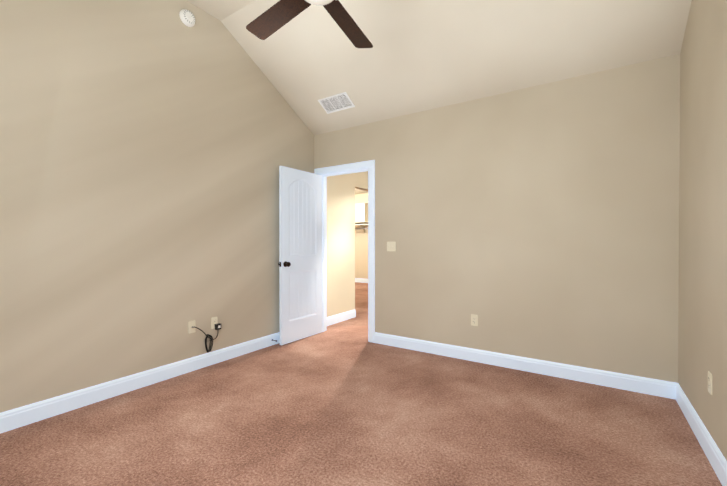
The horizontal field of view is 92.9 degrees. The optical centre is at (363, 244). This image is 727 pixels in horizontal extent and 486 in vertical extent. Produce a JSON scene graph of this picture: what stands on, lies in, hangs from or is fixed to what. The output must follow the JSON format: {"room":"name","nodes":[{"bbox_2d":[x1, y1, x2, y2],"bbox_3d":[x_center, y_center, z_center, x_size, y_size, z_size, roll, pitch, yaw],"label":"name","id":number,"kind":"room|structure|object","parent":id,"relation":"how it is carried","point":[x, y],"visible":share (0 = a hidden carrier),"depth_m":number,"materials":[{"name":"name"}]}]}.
{"room":"empty bedroom","nodes":[
{"label":"empty bedroom","id":0,"kind":"room"},
{"bbox_2d":[0,0,313,412],"bbox_3d":[-1.943,-0.537,2.906,0.120,3.481,4.440,0,0,33],"label":"wall","id":1,"kind":"structure","parent":0,"point":[148,148],"depth_m":2.83,"materials":[{"name":"paint"}]},
{"bbox_2d":[0,332,279,433],"bbox_3d":[-1.853,1.140,2.931,0.016,0.128,4.320,0,0,33],"label":"baseboard","id":2,"kind":"structure","parent":1,"relation":"attached to","point":[15,418],"depth_m":2.76,"materials":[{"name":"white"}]},
{"bbox_2d":[179,9,194,26],"bbox_3d":[-1.631,-2.114,3.217,0.047,0.144,0.144,0,0,33],"label":"smoke detector","id":3,"kind":"object","parent":1,"relation":"attached to","point":[187,17],"visible":1,"depth_m":3.20,"materials":[{"name":"white plastic"}]},
{"bbox_2d":[188,320,195,333],"bbox_3d":[-1.624,0.784,3.277,0.016,0.115,0.070,0,0,33],"label":"outlet plate","id":4,"kind":"object","parent":1,"relation":"attached to","point":[191,324],"visible":0.98,"depth_m":3.27,"materials":[{"name":"beige plastic"}]},
{"bbox_2d":[211,317,217,328],"bbox_3d":[-1.499,0.788,3.475,0.008,0.115,0.070,0,0,33],"label":"electrical outlet","id":5,"kind":"object","parent":1,"relation":"attached to","point":[214,320],"visible":0.92,"depth_m":3.46,"materials":[{"name":"beige plastic"}]},
{"bbox_2d":[192,323,220,352],"bbox_3d":[-1.533,0.922,3.385,0.044,0.287,0.290,0,0,33],"label":"cord","id":6,"kind":"object","parent":5,"relation":"attached to","point":[218,326],"visible":1,"depth_m":3.42,"materials":[{"name":"black plastic"}]},
{"bbox_2d":[327,171,367,316],"bbox_3d":[0.092,-0.158,6.095,0.120,2.680,2.880,0,0,33],"label":"wall","id":7,"kind":"structure","parent":0,"point":[341,243],"depth_m":5.33,"materials":[{"name":"paint"}]},
{"bbox_2d":[327,309,355,325],"bbox_3d":[-0.383,1.123,5.259,0.016,0.128,0.946,0,0,33],"label":"baseboard","id":8,"kind":"structure","parent":7,"relation":"attached to","point":[338,318],"depth_m":5.31,"materials":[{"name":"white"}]},
{"bbox_2d":[0,282,721,485],"bbox_3d":[-0.806,1.214,5.761,9.056,0.060,10.440,0,0,33],"label":"floor","id":9,"kind":"structure","parent":0,"point":[345,403],"depth_m":2.24,"materials":[{"name":"carpet"}]},
{"bbox_2d":[355,193,367,278],"bbox_3d":[-0.082,-0.189,10.518,5.030,2.680,0.120,0,0,33],"label":"wall","id":10,"kind":"structure","parent":0,"point":[361,253],"depth_m":10.42,"materials":[{"name":"paint"}]},
{"bbox_2d":[355,203,367,232],"bbox_3d":[-0.057,-0.772,10.216,2.200,0.850,0.350,0,0,33],"label":"closet shelf","id":11,"kind":"object","parent":10,"relation":"attached to","point":[361,212],"visible":0.29,"depth_m":10.09,"materials":[{"name":"white"}]},
{"bbox_2d":[355,278,367,282],"bbox_3d":[-0.119,1.087,10.470,5.030,0.128,0.016,0,0,33],"label":"baseboard","id":12,"kind":"structure","parent":10,"relation":"attached to","point":[361,280],"depth_m":10.42,"materials":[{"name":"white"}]},
{"bbox_2d":[187,0,691,193],"bbox_3d":[-1.071,-1.954,5.447,9.176,0.921,9.660,0,0,33],"label":"ceiling","id":13,"kind":"structure","parent":0,"point":[422,55],"depth_m":3.16,"materials":[{"name":"paint"}]},
{"bbox_2d":[246,0,372,47],"bbox_3d":[-0.274,-1.844,2.026,1.325,0.855,1.328,0,0,33],"label":"ceiling fan","id":14,"kind":"object","parent":13,"relation":"hanging from","point":[274,18],"visible":1,"depth_m":2.28,"materials":[{"name":"brown wood"}]},
{"bbox_2d":[318,92,354,113],"bbox_3d":[-0.324,-1.669,4.087,0.415,0.112,0.192,0,0,33],"label":"ceiling vent","id":15,"kind":"object","parent":13,"relation":"in","point":[337,102],"visible":1,"depth_m":4.08,"materials":[{"name":"white metal"}]},
{"bbox_2d":[314,54,679,382],"bbox_3d":[0.921,-0.142,3.755,3.976,2.680,0.120,0,0,33],"label":"wall","id":16,"kind":"structure","parent":0,"point":[540,222],"depth_m":3.21,"materials":[{"name":"paint"}]},
{"bbox_2d":[278,166,321,344],"bbox_3d":[-0.771,0.129,4.351,0.175,2.105,0.741,0,0,34],"label":"door","id":17,"kind":"structure","parent":16,"relation":"in","point":[300,248],"depth_m":4.30,"materials":[{"name":"white wood"}]},
{"bbox_2d":[314,160,374,342],"bbox_3d":[-0.227,0.082,4.511,0.954,2.222,0.156,0,0,33],"label":"door frame","id":18,"kind":"structure","parent":16,"relation":"attached to","point":[370,165],"depth_m":4.24,"materials":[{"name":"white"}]},
{"bbox_2d":[387,242,395,250],"bbox_3d":[0.322,0.024,4.066,0.116,0.115,0.020,0,0,33],"label":"double light switch","id":19,"kind":"object","parent":16,"relation":"attached to","point":[391,246],"visible":1,"depth_m":4.07,"materials":[{"name":"beige plastic"}]},
{"bbox_2d":[471,314,477,325],"bbox_3d":[1.137,0.777,3.543,0.070,0.115,0.008,0,0,33],"label":"electrical outlet","id":20,"kind":"object","parent":16,"relation":"attached to","point":[474,320],"visible":1,"depth_m":3.54,"materials":[{"name":"beige plastic"}]},
{"bbox_2d":[374,332,671,398],"bbox_3d":[1.270,1.136,3.453,2.718,0.128,0.016,0,0,33],"label":"baseboard","id":21,"kind":"structure","parent":16,"relation":"attached to","point":[661,388],"depth_m":3.21,"materials":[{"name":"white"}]},
{"bbox_2d":[678,0,726,460],"bbox_3d":[1.279,-0.522,0.788,0.120,3.481,4.440,0,0,33],"label":"wall","id":22,"kind":"structure","parent":0,"point":[702,340],"depth_m":2.08,"materials":[{"name":"paint"}]},
{"bbox_2d":[672,382,726,485],"bbox_3d":[1.255,1.154,0.887,0.016,0.128,4.320,0,0,33],"label":"baseboard","id":23,"kind":"structure","parent":22,"relation":"attached to","point":[718,462],"depth_m":2.04,"materials":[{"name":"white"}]},
{"bbox_2d":[708,371,711,394],"bbox_3d":[1.972,0.788,1.968,0.008,0.115,0.070,0,0,33],"label":"electrical outlet","id":24,"kind":"object","parent":22,"relation":"attached to","point":[709,382],"visible":1,"depth_m":1.96,"materials":[{"name":"beige plastic"}]}
]}

